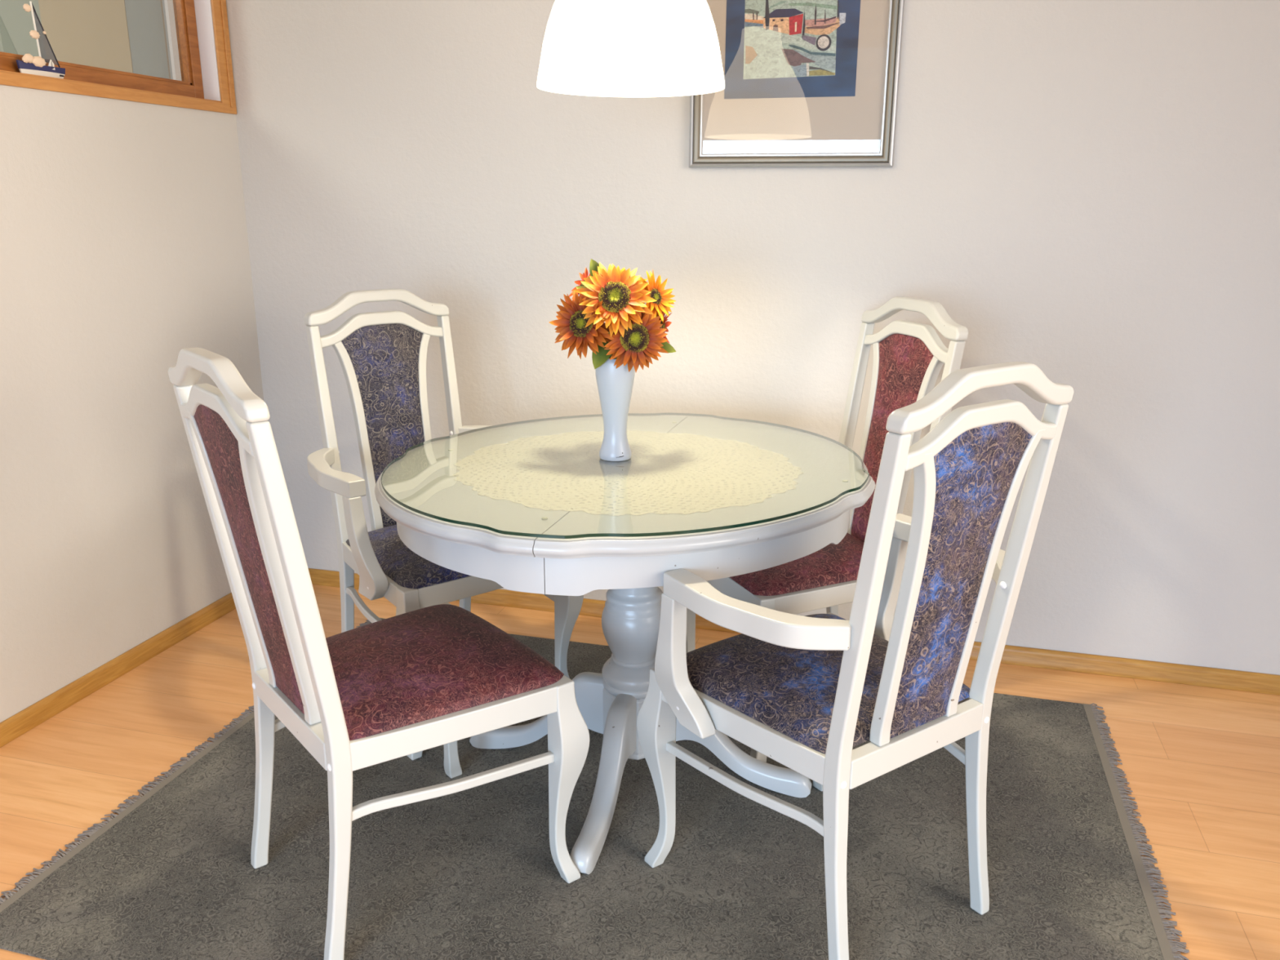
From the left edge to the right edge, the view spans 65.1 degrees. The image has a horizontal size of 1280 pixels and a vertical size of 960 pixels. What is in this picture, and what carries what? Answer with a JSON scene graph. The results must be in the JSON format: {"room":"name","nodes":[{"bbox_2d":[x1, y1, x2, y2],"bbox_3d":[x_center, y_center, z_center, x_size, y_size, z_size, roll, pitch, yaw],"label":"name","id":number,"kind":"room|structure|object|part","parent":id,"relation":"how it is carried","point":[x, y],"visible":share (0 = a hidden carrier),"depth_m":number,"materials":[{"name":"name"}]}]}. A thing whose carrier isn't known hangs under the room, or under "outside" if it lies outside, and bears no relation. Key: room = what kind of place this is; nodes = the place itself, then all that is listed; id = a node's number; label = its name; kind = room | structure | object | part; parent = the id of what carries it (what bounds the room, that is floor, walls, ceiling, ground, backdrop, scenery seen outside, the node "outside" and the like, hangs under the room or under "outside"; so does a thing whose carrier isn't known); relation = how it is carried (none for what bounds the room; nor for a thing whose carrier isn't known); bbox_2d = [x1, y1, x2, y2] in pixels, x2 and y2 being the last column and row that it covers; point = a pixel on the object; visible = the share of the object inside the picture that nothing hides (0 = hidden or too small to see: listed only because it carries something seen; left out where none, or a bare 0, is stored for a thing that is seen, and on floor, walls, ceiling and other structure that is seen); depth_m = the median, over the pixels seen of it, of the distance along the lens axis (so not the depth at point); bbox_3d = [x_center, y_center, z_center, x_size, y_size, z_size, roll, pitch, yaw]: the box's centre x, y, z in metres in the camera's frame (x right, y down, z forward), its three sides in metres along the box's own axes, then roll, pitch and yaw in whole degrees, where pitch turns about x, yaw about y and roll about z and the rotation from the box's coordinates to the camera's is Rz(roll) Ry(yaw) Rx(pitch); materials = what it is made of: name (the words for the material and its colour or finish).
{"room":"dining room","nodes":[
{"label":"dining room","id":0,"kind":"room"},
{"bbox_2d":[38,0,133,72],"bbox_3d":[-1.750,-0.892,3.316,0.323,2.503,0.020,4,16,15],"label":"panel","id":1,"kind":"object","parent":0,"point":[89,33],"depth_m":3.16,"materials":[{"name":"beige fabric"}]},
{"bbox_2d":[0,3,263,722],"bbox_3d":[-2.152,-0.062,0.336,0.160,2.503,6.200,4,16,15],"label":"wall","id":2,"kind":"structure","parent":0,"point":[124,246],"depth_m":2.69,"materials":[{"name":"paint"}]},
{"bbox_2d":[0,592,235,747],"bbox_3d":[-2.075,1.126,0.636,0.016,0.054,6.184,4,16,15],"label":"baseboard","id":3,"kind":"structure","parent":2,"relation":"attached to","point":[37,713],"depth_m":2.76,"materials":[{"name":"brown wood"}]},
{"bbox_2d":[0,0,236,114],"bbox_3d":[-1.549,-1.315,2.245,0.172,0.810,1.678,4,16,15],"label":"window","id":4,"kind":"structure","parent":2,"relation":"in","point":[194,84],"depth_m":2.97,"materials":[{"name":"brown wood"}]},
{"bbox_2d":[16,1,65,79],"bbox_3d":[-1.469,-1.072,2.441,0.040,0.172,0.132,4,16,15],"label":"sailboat","id":5,"kind":"object","parent":4,"relation":"on","point":[36,65],"visible":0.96,"depth_m":2.44,"materials":[{"name":"white"}]},
{"bbox_3d":[-1.556,-0.954,2.348,0.160,0.005,1.554,4,16,15],"label":"sill","id":6,"kind":"part","parent":4,"relation":"part of","materials":[{"name":"brown wood"}]},
{"bbox_2d":[0,0,1279,675],"bbox_3d":[0.019,-0.782,2.954,7.800,2.503,0.218,4,16,15],"label":"wall","id":7,"kind":"structure","parent":0,"point":[1088,189],"depth_m":2.78,"materials":[{"name":"paint"}]},
{"bbox_2d":[308,568,1279,695],"bbox_3d":[1.146,0.513,2.889,5.000,0.054,0.016,4,16,15],"label":"baseboard","id":8,"kind":"structure","parent":7,"relation":"attached to","point":[1229,679],"depth_m":2.86,"materials":[{"name":"brown wood"}]},
{"bbox_2d":[688,0,904,168],"bbox_3d":[0.404,-1.205,2.618,0.549,0.744,0.021,4,16,15],"label":"framed picture","id":9,"kind":"object","parent":7,"relation":"attached to","point":[809,83],"visible":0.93,"depth_m":2.66,"materials":[{"name":"silver metal"}]},
{"bbox_2d":[724,0,860,98],"bbox_3d":[0.397,-1.230,2.618,0.348,0.436,0.001,4,16,15],"label":"print","id":10,"kind":"object","parent":9,"relation":"attached to","point":[774,49],"depth_m":2.64,"materials":[{"name":"paper"}]},
{"bbox_2d":[0,584,1279,959],"bbox_3d":[-0.793,1.263,0.454,7.800,0.100,6.450,4,16,15],"label":"floor","id":11,"kind":"structure","parent":0,"point":[1201,765],"depth_m":2.41,"materials":[{"name":"brown wood"}]},
{"bbox_2d":[0,617,1189,959],"bbox_3d":[-0.017,0.712,2.239,2.173,0.008,1.516,4,16,15],"label":"area rug","id":12,"kind":"object","parent":11,"relation":"on","point":[472,873],"visible":0.8,"depth_m":2.00,"materials":[{"name":"grey carpet"}]},
{"bbox_2d":[168,347,590,959],"bbox_3d":[-0.473,0.266,1.862,0.566,1.056,0.510,-12,20,-37],"label":"dining chair","id":13,"kind":"object","parent":12,"relation":"on","point":[413,682],"visible":1,"depth_m":1.74,"materials":[{"name":"white paint"}]},
{"bbox_3d":[-0.670,-0.107,1.591,0.037,0.078,0.358,-12,20,-37],"label":"rail","id":14,"kind":"part","parent":13,"relation":"part of","materials":[{"name":"white paint"}]},
{"bbox_3d":[-0.674,-0.162,1.573,0.043,0.078,0.404,-12,20,-37],"label":"crest rail","id":15,"kind":"part","parent":13,"relation":"part of","materials":[{"name":"white paint"}]},
{"bbox_3d":[-0.754,0.300,1.880,0.111,0.978,0.034,-12,20,-37],"label":"leg","id":16,"kind":"part","parent":13,"relation":"part of","materials":[{"name":"white paint"}]},
{"bbox_3d":[-0.641,0.136,1.685,0.100,0.541,0.244,-12,20,-37],"label":"panel","id":17,"kind":"part","parent":13,"relation":"part of","materials":[{"name":"red fabric"}]},
{"bbox_3d":[-0.614,0.420,1.787,0.027,0.052,0.336,-12,20,-37],"label":"rail","id":18,"kind":"part","parent":13,"relation":"part of","materials":[{"name":"white paint"}]},
{"bbox_3d":[-0.525,0.378,1.606,0.111,0.978,0.034,-12,20,-37],"label":"leg","id":19,"kind":"part","parent":13,"relation":"part of","materials":[{"name":"white paint"}]},
{"bbox_2d":[325,604,564,740],"bbox_3d":[-0.435,0.334,1.913,0.428,0.046,0.456,-12,20,-37],"label":"seat cushion","id":20,"kind":"object","parent":13,"relation":"on","point":[422,670],"depth_m":1.83,"materials":[{"name":"red fabric"}]},
{"bbox_3d":[-0.422,0.480,2.269,0.066,0.426,0.053,-12,20,-37],"label":"leg","id":21,"kind":"part","parent":13,"relation":"part of","materials":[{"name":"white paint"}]},
{"bbox_3d":[-0.320,0.429,1.758,0.395,0.052,0.030,-9,18,-31],"label":"rail","id":22,"kind":"part","parent":13,"relation":"part of","materials":[{"name":"white paint"}]},
{"bbox_3d":[-0.136,0.577,1.927,0.066,0.426,0.053,-12,20,-37],"label":"leg","id":23,"kind":"part","parent":13,"relation":"part of","materials":[{"name":"white paint"}]},
{"bbox_2d":[303,288,583,759],"bbox_3d":[-0.521,0.063,2.589,0.618,1.056,0.566,-13,20,-39],"label":"armchair","id":24,"kind":"object","parent":12,"relation":"on","point":[382,356],"visible":0.63,"depth_m":2.62,"materials":[{"name":"white paint"}]},
{"bbox_3d":[-0.800,0.088,2.639,0.034,0.978,0.111,-13,20,-39],"label":"leg","id":25,"kind":"part","parent":24,"relation":"part of","materials":[{"name":"white paint"}]},
{"bbox_3d":[-0.742,-0.018,2.416,0.083,0.043,0.355,-8,18,-27],"label":"armrest","id":26,"kind":"part","parent":24,"relation":"part of","materials":[{"name":"white paint"}]},
{"bbox_3d":[-0.661,0.229,2.470,0.030,0.052,0.395,-10,19,-33],"label":"rail","id":27,"kind":"part","parent":24,"relation":"part of","materials":[{"name":"white paint"}]},
{"bbox_3d":[-0.691,-0.462,2.647,0.404,0.078,0.043,-13,20,-39],"label":"crest rail","id":28,"kind":"part","parent":24,"relation":"part of","materials":[{"name":"white paint"}]},
{"bbox_3d":[-0.687,-0.405,2.659,0.358,0.078,0.037,-13,20,-39],"label":"rail","id":29,"kind":"part","parent":24,"relation":"part of","materials":[{"name":"white paint"}]},
{"bbox_3d":[-0.663,-0.148,2.700,0.244,0.541,0.100,-13,20,-39],"label":"panel","id":30,"kind":"part","parent":24,"relation":"part of","materials":[{"name":"blue fabric"}]},
{"bbox_2d":[346,524,469,588],"bbox_3d":[-0.489,0.149,2.574,0.456,0.046,0.428,-13,20,-39],"label":"seat cushion","id":31,"kind":"object","parent":24,"relation":"on","point":[403,568],"depth_m":2.38,"materials":[{"name":"blue fabric"}]},
{"bbox_3d":[-0.531,0.457,2.348,0.053,0.426,0.066,-13,20,-39],"label":"leg","id":32,"kind":"part","parent":24,"relation":"part of","materials":[{"name":"white paint"}]},
{"bbox_3d":[-0.524,0.025,2.871,0.034,0.978,0.111,-13,20,-39],"label":"leg","id":33,"kind":"part","parent":24,"relation":"part of","materials":[{"name":"white paint"}]},
{"bbox_3d":[-0.358,0.238,2.442,0.412,0.052,0.036,-13,20,-39],"label":"rail","id":34,"kind":"part","parent":24,"relation":"part of","materials":[{"name":"white paint"}]},
{"bbox_3d":[-0.346,-0.108,2.748,0.355,0.043,0.083,11,19,34],"label":"armrest","id":35,"kind":"part","parent":24,"relation":"part of","materials":[{"name":"white paint"}]},
{"bbox_3d":[-0.187,0.378,2.637,0.053,0.426,0.066,-13,20,-39],"label":"leg","id":36,"kind":"part","parent":24,"relation":"part of","materials":[{"name":"white paint"}]},
{"bbox_2d":[374,437,875,874],"bbox_3d":[-0.026,0.322,2.254,1.035,0.740,1.064,4,16,15],"label":"pedestal table","id":37,"kind":"object","parent":12,"relation":"on","point":[666,485],"visible":0.74,"depth_m":1.98,"materials":[{"name":"paint"}]},
{"bbox_2d":[381,413,869,538],"bbox_3d":[-0.025,-0.038,2.154,1.008,0.008,1.037,4,16,15],"label":"glass tabletop","id":38,"kind":"object","parent":37,"relation":"on","point":[647,425],"visible":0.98,"depth_m":2.41,"materials":[{"name":"green"}]},
{"bbox_2d":[595,355,635,461],"bbox_3d":[-0.053,-0.154,2.143,0.084,0.220,0.084,4,16,15],"label":"flower vase","id":39,"kind":"object","parent":38,"relation":"on","point":[615,386],"visible":0.88,"depth_m":2.12,"materials":[{"name":"grey ceramic"}]},
{"bbox_2d":[549,285,613,368],"bbox_3d":[-0.118,-0.225,2.095,0.149,0.353,0.091,4,16,15],"label":"sunflower","id":40,"kind":"object","parent":39,"relation":"in","point":[571,323],"visible":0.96,"depth_m":2.06,"materials":[{"name":"orange plant"}]},
{"bbox_2d":[568,267,609,333],"bbox_3d":[-0.113,-0.260,2.141,0.077,0.395,0.119,-10,19,-33],"label":"sunflower","id":41,"kind":"object","parent":39,"relation":"in","point":[579,282],"visible":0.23,"depth_m":2.12,"materials":[{"name":"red plant"}]},
{"bbox_2d":[573,258,657,337],"bbox_3d":[-0.051,-0.249,2.082,0.169,0.407,0.096,-1,16,-6],"label":"sunflower","id":42,"kind":"object","parent":39,"relation":"in","point":[620,292],"visible":1,"depth_m":2.04,"materials":[{"name":"orange plant"}]},
{"bbox_2d":[603,308,675,372],"bbox_3d":[-0.002,-0.210,2.090,0.158,0.330,0.078,0,16,-1],"label":"sunflower","id":43,"kind":"object","parent":39,"relation":"in","point":[642,343],"visible":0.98,"depth_m":2.05,"materials":[{"name":"orange plant"}]},
{"bbox_2d":[635,269,675,327],"bbox_3d":[0.020,-0.248,2.118,0.131,0.388,0.077,-9,18,-30],"label":"sunflower","id":44,"kind":"object","parent":39,"relation":"in","point":[663,296],"visible":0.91,"depth_m":2.08,"materials":[{"name":"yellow plant"}]},
{"bbox_2d":[657,311,671,342],"bbox_3d":[0.023,-0.222,2.141,0.142,0.324,0.079,-13,20,-39],"label":"sunflower","id":45,"kind":"object","parent":39,"relation":"in","point":[665,324],"visible":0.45,"depth_m":2.14,"materials":[{"name":"red plant"}]},
{"bbox_2d":[686,296,968,762],"bbox_3d":[0.427,0.087,2.520,0.566,1.056,0.510,-5,17,-20],"label":"dining chair","id":46,"kind":"object","parent":12,"relation":"on","point":[909,357],"visible":0.52,"depth_m":2.44,"materials":[{"name":"white paint"}]},
{"bbox_3d":[0.113,0.354,2.728,0.066,0.426,0.053,-5,17,-20],"label":"leg","id":47,"kind":"part","parent":46,"relation":"part of","materials":[{"name":"white paint"}]},
{"bbox_3d":[0.193,0.233,2.471,0.036,0.052,0.412,-5,17,-20],"label":"rail","id":48,"kind":"part","parent":46,"relation":"part of","materials":[{"name":"white paint"}]},
{"bbox_3d":[0.270,0.470,2.315,0.066,0.426,0.053,-5,17,-20],"label":"leg","id":49,"kind":"part","parent":46,"relation":"part of","materials":[{"name":"white paint"}]},
{"bbox_2d":[729,533,864,595],"bbox_3d":[0.381,0.167,2.525,0.428,0.046,0.456,-5,17,-20],"label":"seat cushion","id":50,"kind":"object","parent":46,"relation":"on","point":[833,568],"depth_m":2.34,"materials":[{"name":"red fabric"}]},
{"bbox_3d":[0.472,0.266,2.357,0.395,0.052,0.030,-8,17,-26],"label":"rail","id":51,"kind":"part","parent":46,"relation":"part of","materials":[{"name":"white paint"}]},
{"bbox_3d":[0.565,0.059,2.768,0.111,0.978,0.034,-5,17,-20],"label":"leg","id":52,"kind":"part","parent":46,"relation":"part of","materials":[{"name":"white paint"}]},
{"bbox_3d":[0.632,-0.099,2.546,0.100,0.541,0.244,-5,17,-20],"label":"panel","id":53,"kind":"part","parent":46,"relation":"part of","materials":[{"name":"red fabric"}]},
{"bbox_3d":[0.669,-0.352,2.490,0.037,0.078,0.358,-5,17,-20],"label":"rail","id":54,"kind":"part","parent":46,"relation":"part of","materials":[{"name":"white paint"}]},
{"bbox_3d":[0.675,-0.407,2.476,0.043,0.078,0.404,-5,17,-20],"label":"crest rail","id":55,"kind":"part","parent":46,"relation":"part of","materials":[{"name":"white paint"}]},
{"bbox_3d":[0.692,0.152,2.437,0.111,0.978,0.034,-5,17,-20],"label":"leg","id":56,"kind":"part","parent":46,"relation":"part of","materials":[{"name":"white paint"}]},
{"bbox_2d":[636,361,1073,959],"bbox_3d":[0.364,0.282,1.819,0.618,1.056,0.566,-10,19,-34],"label":"armchair","id":57,"kind":"object","parent":12,"relation":"on","point":[801,692],"visible":1,"depth_m":1.64,"materials":[{"name":"white paint"}]},
{"bbox_3d":[0.032,0.565,1.973,0.053,0.426,0.066,-10,19,-34],"label":"leg","id":58,"kind":"part","parent":57,"relation":"part of","materials":[{"name":"white paint"}]},
{"bbox_3d":[0.176,0.431,1.760,0.030,0.052,0.395,-13,21,-40],"label":"rail","id":59,"kind":"part","parent":57,"relation":"part of","materials":[{"name":"white paint"}]},
{"bbox_3d":[0.171,0.211,1.612,0.355,0.043,0.083,14,20,40],"label":"armrest","id":60,"kind":"part","parent":57,"relation":"part of","materials":[{"name":"white paint"}]},
{"bbox_3d":[0.405,0.495,2.227,0.053,0.426,0.066,-10,19,-34],"label":"leg","id":61,"kind":"part","parent":57,"relation":"part of","materials":[{"name":"white paint"}]},
{"bbox_2d":[686,613,969,754],"bbox_3d":[0.336,0.347,1.879,0.456,0.046,0.428,-10,19,-34],"label":"seat cushion","id":62,"kind":"object","parent":57,"relation":"on","point":[784,695],"depth_m":1.78,"materials":[{"name":"blue fabric"}]},
{"bbox_3d":[0.338,0.395,1.559,0.034,0.978,0.111,-10,19,-34],"label":"leg","id":63,"kind":"part","parent":57,"relation":"part of","materials":[{"name":"white paint"}]},
{"bbox_3d":[0.468,0.446,1.711,0.336,0.052,0.027,-10,19,-34],"label":"rail","id":64,"kind":"part","parent":57,"relation":"part of","materials":[{"name":"white paint"}]},
{"bbox_3d":[0.600,0.132,1.903,0.083,0.043,0.355,-6,17,-21],"label":"armrest","id":65,"kind":"part","parent":57,"relation":"part of","materials":[{"name":"white paint"}]},
{"bbox_3d":[0.490,0.164,1.602,0.244,0.541,0.100,-10,19,-34],"label":"panel","id":66,"kind":"part","parent":57,"relation":"part of","materials":[{"name":"blue fabric"}]},
{"bbox_3d":[0.518,0.368,1.992,0.030,0.052,0.395,-8,18,-27],"label":"rail","id":67,"kind":"part","parent":57,"relation":"part of","materials":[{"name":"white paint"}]},
{"bbox_3d":[0.517,-0.131,1.482,0.404,0.078,0.043,-10,19,-34],"label":"crest rail","id":68,"kind":"part","parent":57,"relation":"part of","materials":[{"name":"white paint"}]},
{"bbox_3d":[0.514,-0.077,1.502,0.358,0.078,0.037,-10,19,-34],"label":"rail","id":69,"kind":"part","parent":57,"relation":"part of","materials":[{"name":"white paint"}]},
{"bbox_3d":[0.637,0.339,1.763,0.034,0.978,0.111,-10,19,-34],"label":"leg","id":70,"kind":"part","parent":57,"relation":"part of","materials":[{"name":"white paint"}]},
{"bbox_3d":[-0.782,-1.244,-0.246,7.800,0.100,6.450,4,16,15],"label":"ceiling","id":71,"kind":"structure","parent":0,"visible":0},
{"bbox_2d":[536,0,724,97],"bbox_3d":[-0.016,-1.255,1.848,0.370,0.998,0.370,4,16,15],"label":"pendant lamp","id":72,"kind":"object","parent":71,"relation":"hanging from","point":[604,48],"visible":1,"depth_m":1.83,"materials":[{"name":"white glass"}]}
]}

